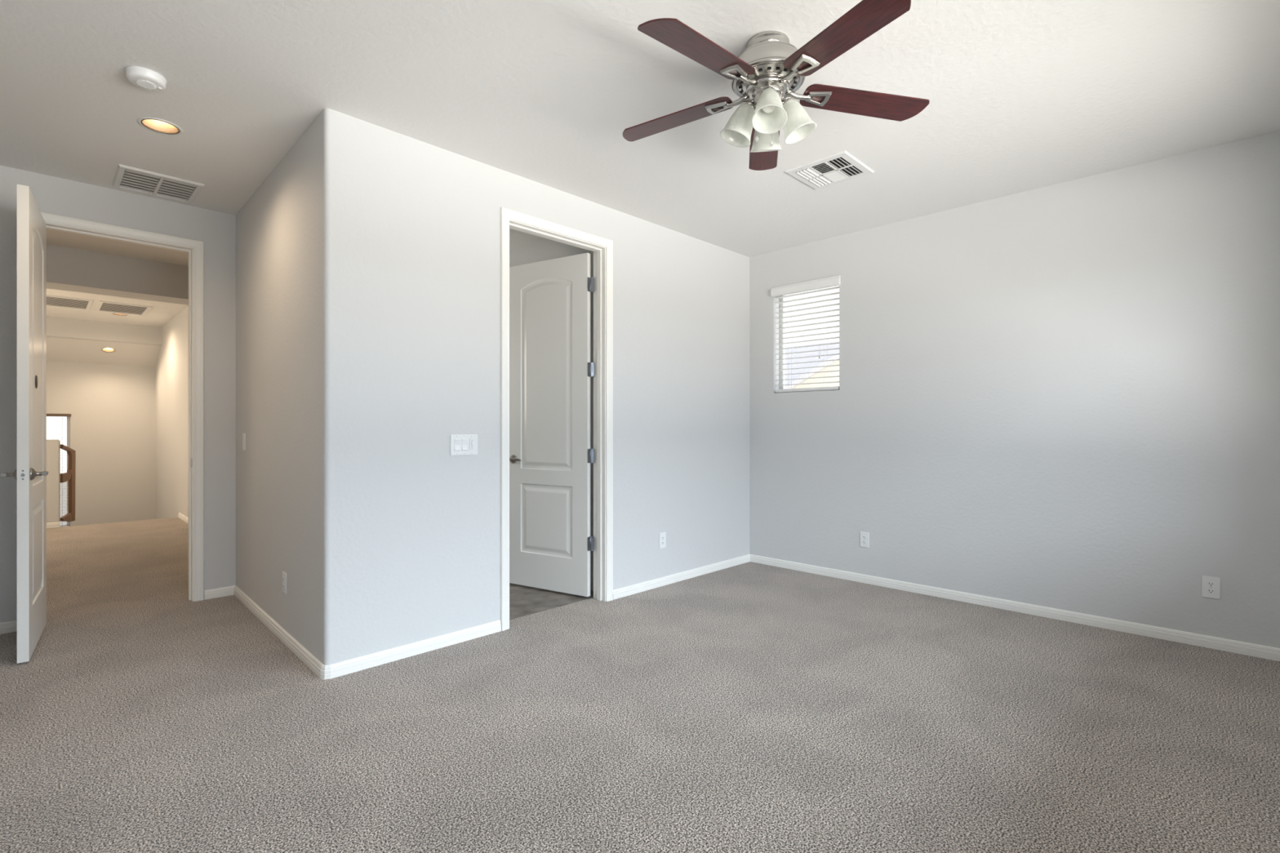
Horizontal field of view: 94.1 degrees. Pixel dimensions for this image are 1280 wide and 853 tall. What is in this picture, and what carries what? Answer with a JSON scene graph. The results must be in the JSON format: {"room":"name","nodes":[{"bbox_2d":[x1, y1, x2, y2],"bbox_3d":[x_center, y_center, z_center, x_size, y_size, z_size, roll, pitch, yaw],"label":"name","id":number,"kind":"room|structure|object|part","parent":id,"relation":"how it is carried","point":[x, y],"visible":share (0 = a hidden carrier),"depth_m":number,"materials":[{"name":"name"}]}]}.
{"room":"empty bedroom","nodes":[
{"label":"empty bedroom","id":0,"kind":"room"},
{"bbox_2d":[46,439,60,527],"bbox_3d":[-7.541,0.776,6.753,0.120,1.260,1.383,0,0,45],"label":"wall","id":1,"kind":"structure","parent":0,"point":[53,446],"depth_m":7.16,"materials":[{"name":"white paint"}]},
{"bbox_2d":[46,521,59,528],"bbox_3d":[-7.495,1.174,6.705,0.014,0.064,1.380,0,0,45],"label":"baseboard","id":2,"kind":"structure","parent":1,"relation":"attached to","point":[50,525],"depth_m":7.15,"materials":[{"name":"white wood"}]},
{"bbox_2d":[60,444,75,521],"bbox_3d":[-7.139,0.697,7.428,0.036,0.979,0.360,0,0,-25],"label":"gate","id":3,"kind":"object","parent":1,"relation":"attached to","point":[69,476],"visible":1,"depth_m":7.49,"materials":[{"name":"brown paint"}]},
{"bbox_3d":[-7.114,0.619,7.375,0.032,0.115,0.243,0,0,-25],"label":"rail","id":4,"kind":"part","parent":3,"relation":"part of","materials":[{"name":"brown paint"}]},
{"bbox_3d":[-7.127,1.129,7.403,0.032,0.114,0.302,0,0,-25],"label":"rail","id":5,"kind":"part","parent":3,"relation":"part of","materials":[{"name":"brown paint"}]},
{"bbox_3d":[-7.139,0.271,7.428,0.036,0.128,0.360,0,0,-25],"label":"rail","id":6,"kind":"part","parent":3,"relation":"part of","materials":[{"name":"brown paint"}]},
{"bbox_3d":[-7.180,0.740,7.517,0.036,0.891,0.163,0,0,-25],"label":"post","id":7,"kind":"part","parent":3,"relation":"part of","materials":[{"name":"brown paint"}]},
{"bbox_2d":[46,360,155,526],"bbox_3d":[-8.807,1.336,8.814,0.120,5.740,2.530,0,0,45],"label":"wall","id":8,"kind":"structure","parent":0,"point":[111,407],"depth_m":9.27,"materials":[{"name":"white paint"}]},
{"bbox_2d":[60,416,70,526],"bbox_3d":[-8.879,0.653,8.777,0.050,1.705,0.695,0,0,45],"label":"window","id":9,"kind":"structure","parent":8,"relation":"in","point":[68,417],"depth_m":8.99,"materials":[{"name":"white"}]},
{"bbox_2d":[46,413,71,527],"bbox_3d":[-8.828,0.648,8.726,0.085,1.704,0.715,0,0,45],"label":"window blind","id":10,"kind":"object","parent":9,"relation":"attached to","point":[47,415],"visible":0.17,"depth_m":8.91,"materials":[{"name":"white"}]},
{"bbox_2d":[46,337,161,366],"bbox_3d":[-8.516,-1.123,8.526,2.530,0.001,0.753,0,-22,-45],"label":"ceiling","id":11,"kind":"structure","parent":0,"point":[58,349],"depth_m":8.95,"materials":[{"name":"white paint"}]},
{"bbox_2d":[100,346,115,352],"bbox_3d":[-7.973,-1.214,8.934,0.170,0.172,0.170,0,0,0],"label":"recessed light","id":12,"kind":"object","parent":11,"relation":"in","point":[107,349],"visible":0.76,"depth_m":8.97,"materials":[{"name":"white glass"}]},
{"bbox_2d":[46,315,162,345],"bbox_3d":[-8.232,-1.407,8.244,0.100,0.294,2.610,0,0,45],"label":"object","id":13,"kind":"structure","parent":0,"point":[56,327],"depth_m":8.63,"materials":[{"name":"white paint"}]},
{"bbox_2d":[46,244,188,305],"bbox_3d":[-5.075,-1.377,5.118,0.335,0.315,2.530,0,0,45],"label":"wall","id":14,"kind":"structure","parent":0,"point":[69,269],"depth_m":5.31,"materials":[{"name":"white paint"}]},
{"bbox_2d":[0,164,235,622],"bbox_3d":[-3.508,-0.164,3.805,0.120,2.740,1.770,0,0,45],"label":"wall","id":15,"kind":"structure","parent":0,"point":[51,194],"depth_m":4.02,"materials":[{"name":"white paint"}]},
{"bbox_2d":[0,184,48,663],"bbox_3d":[-3.373,-0.018,3.309,0.172,2.421,0.770,0,0,-40],"label":"door","id":16,"kind":"structure","parent":15,"relation":"in","point":[30,474],"depth_m":3.08,"materials":[{"name":"white wood"}]},
{"bbox_3d":[-3.127,0.241,3.018,0.025,0.056,0.010,0,0,-40],"label":"latch plate","id":17,"kind":"part","parent":16,"relation":"part of","materials":[{"name":"white metal"}]},
{"bbox_3d":[-3.198,0.241,3.102,0.172,0.066,0.154,0,0,-40],"label":"handle","id":18,"kind":"part","parent":16,"relation":"part of","materials":[{"name":"silver metal"}]},
{"bbox_3d":[-3.296,-0.249,3.254,0.004,0.072,0.072,0,0,-40],"label":"round plate","id":19,"kind":"part","parent":16,"relation":"part of","materials":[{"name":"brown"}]},
{"bbox_2d":[40,212,204,601],"bbox_3d":[-3.413,-0.048,3.901,0.155,2.507,0.884,0,0,45],"label":"door frame","id":20,"kind":"structure","parent":15,"relation":"attached to","point":[195,248],"depth_m":4.13,"materials":[{"name":"white wood"}]},
{"bbox_2d":[155,306,188,519],"bbox_3d":[-5.394,1.336,7.151,7.310,5.740,0.330,0,0,45],"label":"wall","id":21,"kind":"structure","parent":0,"point":[171,366],"depth_m":8.35,"materials":[{"name":"white paint"}]},
{"bbox_2d":[177,512,188,524],"bbox_3d":[-4.483,1.174,6.302,4.780,0.064,0.014,0,0,45],"label":"baseboard","id":22,"kind":"structure","parent":21,"relation":"attached to","point":[180,516],"depth_m":7.70,"materials":[{"name":"white wood"}]},
{"bbox_2d":[235,108,354,665],"bbox_3d":[-2.175,-0.164,3.622,0.135,2.740,2.033,0,0,-45],"label":"wall","id":23,"kind":"structure","parent":0,"point":[295,234],"depth_m":3.13,"materials":[{"name":"white paint"}]},
{"bbox_2d":[242,433,245,450],"bbox_3d":[-2.719,0.098,4.090,0.010,0.118,0.073,0,0,-44],"label":"light switch","id":24,"kind":"object","parent":23,"relation":"attached to","point":[243,434],"visible":1,"depth_m":4.07,"materials":[{"name":"white plastic"}]},
{"bbox_2d":[282,571,286,594],"bbox_3d":[-2.004,0.874,3.355,0.009,0.117,0.073,0,0,-44],"label":"wall outlet","id":25,"kind":"object","parent":23,"relation":"attached to","point":[284,574],"visible":1,"depth_m":3.34,"materials":[{"name":"white plastic"}]},
{"bbox_2d":[204,585,501,679],"bbox_3d":[-2.061,1.174,3.520,2.321,0.064,0.879,0,0,20],"label":"baseboard","id":26,"kind":"structure","parent":23,"relation":"attached to","point":[322,671],"depth_m":3.21,"materials":[{"name":"white wood"}]},
{"bbox_2d":[509,238,593,591],"bbox_3d":[-1.206,-0.164,5.318,2.802,2.740,0.100,0,0,45],"label":"wall","id":27,"kind":"structure","parent":0,"point":[544,249],"depth_m":4.61,"materials":[{"name":"white paint"}]},
{"bbox_2d":[354,117,749,657],"bbox_3d":[-0.255,-0.164,4.202,0.120,2.740,3.413,0,0,45],"label":"wall","id":28,"kind":"structure","parent":0,"point":[427,216],"depth_m":3.42,"materials":[{"name":"white paint"}]},
{"bbox_2d":[450,434,477,455],"bbox_3d":[-0.991,0.098,3.364,0.013,0.118,0.170,0,0,45],"label":"light switch","id":29,"kind":"object","parent":28,"relation":"attached to","point":[460,444],"visible":1,"depth_m":3.36,"materials":[{"name":"white plastic"}]},
{"bbox_2d":[509,253,594,596],"bbox_3d":[-0.669,-0.018,4.388,0.795,2.421,0.164,0,0,31],"label":"door","id":30,"kind":"structure","parent":28,"relation":"in","point":[551,369],"depth_m":4.37,"materials":[{"name":"white wood"}]},
{"bbox_3d":[-0.919,0.241,4.538,0.154,0.066,0.164,0,0,31],"label":"handle","id":31,"kind":"part","parent":30,"relation":"part of","materials":[{"name":"silver metal"}]},
{"bbox_2d":[500,207,613,631],"bbox_3d":[-0.556,-0.050,3.897,0.155,2.512,0.895,0,0,45],"label":"door frame","id":32,"kind":"structure","parent":28,"relation":"attached to","point":[602,247],"depth_m":4.13,"materials":[{"name":"white wood"}]},
{"bbox_2d":[659,532,666,548],"bbox_3d":[0.173,0.861,4.542,0.009,0.117,0.073,0,0,45],"label":"wall outlet","id":33,"kind":"object","parent":28,"relation":"attached to","point":[662,535],"visible":1,"depth_m":4.54,"materials":[{"name":"white plastic"}]},
{"bbox_2d":[0,517,1279,852],"bbox_3d":[-2.178,1.306,4.488,10.711,0.200,5.713,0,0,45],"label":"floor","id":34,"kind":"structure","parent":0,"point":[749,707],"depth_m":2.38,"materials":[{"name":"carpet"}]},
{"bbox_2d":[0,0,1279,327],"bbox_3d":[-2.717,-1.534,5.023,12.470,0.001,5.953,0,0,45],"label":"ceiling","id":35,"kind":"structure","parent":0,"point":[1024,95],"depth_m":2.71,"materials":[{"name":"white paint"}]},
{"bbox_2d":[46,294,93,310],"bbox_3d":[-7.025,-1.533,7.260,0.800,0.026,0.500,0,0,45],"label":"ceiling vent","id":36,"kind":"object","parent":35,"relation":"in","point":[51,300],"visible":0.67,"depth_m":7.28,"materials":[{"name":"white metal"}]},
{"bbox_2d":[111,312,128,315],"bbox_3d":[-7.048,-1.597,8.075,0.184,0.134,0.184,0,0,45],"label":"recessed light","id":37,"kind":"object","parent":35,"relation":"in","point":[114,313],"visible":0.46,"depth_m":8.11,"materials":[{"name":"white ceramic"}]},
{"bbox_2d":[94,300,152,315],"bbox_3d":[-6.638,-1.533,7.651,0.800,0.026,0.500,0,0,45],"label":"ceiling vent","id":38,"kind":"object","parent":35,"relation":"in","point":[104,306],"visible":1,"depth_m":7.64,"materials":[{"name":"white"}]},
{"bbox_2d":[124,66,166,91],"bbox_3d":[-2.150,-1.512,2.594,0.140,0.043,0.140,0,0,45],"label":"smoke detector","id":39,"kind":"object","parent":35,"relation":"attached to","point":[143,77],"visible":1,"depth_m":2.56,"materials":[{"name":"white plastic"}]},
{"bbox_2d":[136,79,156,89],"bbox_3d":[-2.150,-1.494,2.594,0.064,0.006,0.068,0,0,25],"label":"grille","id":40,"kind":"object","parent":39,"relation":"attached to","point":[147,84],"depth_m":2.59,"materials":[{"name":"white plastic"}]},
{"bbox_2d":[111,164,204,204],"bbox_3d":[-3.046,-1.534,3.767,0.440,0.024,0.409,0,0,45],"label":"ceiling vent","id":41,"kind":"object","parent":35,"relation":"in","point":[126,178],"visible":1,"depth_m":3.75,"materials":[{"name":"grey metal"}]},
{"bbox_2d":[137,116,183,135],"bbox_3d":[-2.441,-1.597,3.033,0.184,0.134,0.184,0,0,45],"label":"recessed light","id":42,"kind":"object","parent":35,"relation":"in","point":[157,125],"visible":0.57,"depth_m":3.07,"materials":[{"name":"white metal"}]},
{"bbox_2d":[622,0,929,170],"bbox_3d":[0.470,-1.337,2.361,1.277,0.394,1.243,0,0,45],"label":"ceiling fan","id":43,"kind":"object","parent":35,"relation":"hanging from","point":[766,77],"visible":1,"depth_m":2.31,"materials":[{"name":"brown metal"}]},
{"bbox_3d":[0.150,-1.328,2.574,0.517,0.006,0.140,-4,6,28],"label":"blade","id":44,"kind":"part","parent":43,"relation":"part of","materials":[{"name":"brown wood"}]},
{"bbox_3d":[0.217,-1.328,2.099,0.517,0.006,0.140,-5,11,-44],"label":"blade","id":45,"kind":"part","parent":43,"relation":"part of","materials":[{"name":"brown wood"}]},
{"bbox_3d":[0.409,-1.228,2.399,0.132,0.136,0.132,22,3,8],"label":"lamp shade","id":46,"kind":"part","parent":43,"relation":"part of","materials":[{"name":"white glass"}]},
{"bbox_2d":[741,98,755,109],"bbox_3d":[0.434,-1.294,2.394,0.063,0.048,0.060,0,0,45],"label":"socket","id":47,"kind":"object","parent":43,"relation":"attached to","point":[746,104],"depth_m":2.37,"materials":[{"name":"silver metal"}]},
{"bbox_3d":[0.581,-1.328,2.784,0.140,0.006,0.517,-8,-5,9],"label":"blade","id":48,"kind":"part","parent":43,"relation":"part of","materials":[{"name":"brown wood"}]},
{"bbox_3d":[0.526,-1.228,2.484,0.132,0.136,0.132,0,22,9],"label":"lamp shade","id":49,"kind":"part","parent":43,"relation":"part of","materials":[{"name":"white glass"}]},
{"bbox_2d":[760,86,776,93],"bbox_3d":[0.499,-1.294,2.306,0.060,0.048,0.063,0,0,45],"label":"socket","id":50,"kind":"object","parent":43,"relation":"attached to","point":[772,90],"depth_m":2.28,"materials":[{"name":"silver metal"}]},
{"bbox_3d":[0.496,-1.251,2.290,0.054,0.086,0.054,0,-22,9],"label":"bulb","id":51,"kind":"part","parent":43,"relation":"part of","materials":[{"name":"white glass"}]},
{"bbox_3d":[0.494,-1.228,2.281,0.132,0.136,0.132,0,-22,9],"label":"lamp shade","id":52,"kind":"part","parent":43,"relation":"part of","materials":[{"name":"white glass"}]},
{"bbox_2d":[782,96,794,104],"bbox_3d":[0.587,-1.294,2.371,0.063,0.048,0.060,0,0,45],"label":"socket","id":53,"kind":"object","parent":43,"relation":"attached to","point":[788,100],"depth_m":2.34,"materials":[{"name":"silver metal"}]},
{"bbox_3d":[0.612,-1.228,2.366,0.132,0.136,0.132,-22,-3,8],"label":"lamp shade","id":54,"kind":"part","parent":43,"relation":"part of","materials":[{"name":"white glass"}]},
{"bbox_3d":[0.689,-1.328,2.016,0.140,0.006,0.517,9,0,-26],"label":"blade","id":55,"kind":"part","parent":43,"relation":"part of","materials":[{"name":"brown wood"}]},
{"bbox_3d":[0.914,-1.328,2.439,0.517,0.006,0.140,4,-9,-8],"label":"blade","id":56,"kind":"part","parent":43,"relation":"part of","materials":[{"name":"brown wood"}]},
{"bbox_2d":[785,150,874,190],"bbox_3d":[1.135,-1.533,3.567,0.379,0.026,0.381,0,0,45],"label":"ceiling vent","id":57,"kind":"object","parent":35,"relation":"in","point":[842,166],"visible":1,"depth_m":3.54,"materials":[{"name":"white"}]},
{"bbox_2d":[749,130,1279,648],"bbox_3d":[2.366,-0.164,4.114,3.968,2.740,0.150,0,0,45],"label":"wall","id":58,"kind":"structure","parent":0,"point":[1065,396],"depth_m":3.75,"materials":[{"name":"white paint"}]},
{"bbox_2d":[779,295,829,392],"bbox_3d":[1.464,-0.754,5.067,0.608,0.910,0.045,0,0,45],"label":"window","id":59,"kind":"structure","parent":58,"relation":"in","point":[782,320],"depth_m":5.25,"materials":[{"name":"white"}]},
{"bbox_2d":[770,275,840,392],"bbox_3d":[1.394,-0.761,4.997,0.628,0.912,0.090,0,0,45],"label":"window blind","id":60,"kind":"object","parent":59,"relation":"attached to","point":[834,281],"visible":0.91,"depth_m":4.99,"materials":[{"name":"white plastic"}]},
{"bbox_3d":[1.404,-0.318,5.008,0.592,0.026,0.058,0,0,45],"label":"rail","id":61,"kind":"part","parent":60,"relation":"part of","materials":[{"name":"white plastic"}]},
{"bbox_2d":[859,531,869,547],"bbox_3d":[1.742,0.870,4.621,0.073,0.117,0.009,0,0,45],"label":"wall outlet","id":62,"kind":"object","parent":58,"relation":"attached to","point":[864,536],"visible":1,"depth_m":4.62,"materials":[{"name":"white plastic"}]},
{"bbox_2d":[613,554,1279,661],"bbox_3d":[1.721,1.174,3.462,3.728,0.064,1.684,0,0,45],"label":"baseboard","id":63,"kind":"structure","parent":58,"relation":"attached to","point":[1191,638],"depth_m":4.00,"materials":[{"name":"white wood"}]},
{"bbox_2d":[1201,575,1220,599],"bbox_3d":[3.120,0.874,3.255,0.073,0.117,0.009,0,0,45],"label":"wall outlet","id":64,"kind":"object","parent":58,"relation":"attached to","point":[1211,586],"visible":1,"depth_m":3.25,"materials":[{"name":"white plastic"}]},
{"bbox_2d":[1206,588,1215,593],"bbox_3d":[3.118,0.893,3.253,0.034,0.025,0.003,0,0,45],"label":"receptacle","id":65,"kind":"object","parent":64,"relation":"attached to","point":[1208,590],"depth_m":3.25,"materials":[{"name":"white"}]},
{"bbox_2d":[1206,581,1215,586],"bbox_3d":[3.118,0.855,3.253,0.034,0.025,0.003,0,0,45],"label":"receptacle","id":66,"kind":"object","parent":64,"relation":"attached to","point":[1209,584],"depth_m":3.25,"materials":[{"name":"white plastic"}]},
{"label":"outside","id":67,"kind":"structure","parent":0,"visible":0},
{"bbox_2d":[60,482,66,524],"bbox_3d":[-0.068,4.431,14.142,140.000,0.050,140.000,0,0,45],"label":"ground","id":68,"kind":"structure","parent":67,"point":[64,487],"depth_m":35.78,"materials":[{"name":"beige"}]},
{"bbox_2d":[785,341,839,389],"bbox_3d":[5.520,0.826,19.713,14.900,7.160,8.020,0,0,45],"label":"neighbor house","id":69,"kind":"structure","parent":68,"relation":"on","point":[835,345],"depth_m":16.84,"materials":[{"name":"beige paint"}]},
{"bbox_3d":[-2.084,-0.164,1.065,6.000,2.740,0.120,0,0,45],"label":"wall","id":70,"kind":"structure","parent":0,"visible":0},
{"bbox_2d":[0,620,17,634],"bbox_3d":[-1.840,1.174,1.311,5.760,0.064,0.574,0,0,45],"label":"baseboard","id":71,"kind":"structure","parent":70,"relation":"attached to","point":[9,626],"depth_m":3.50,"materials":[{"name":"white wood"}]}
]}

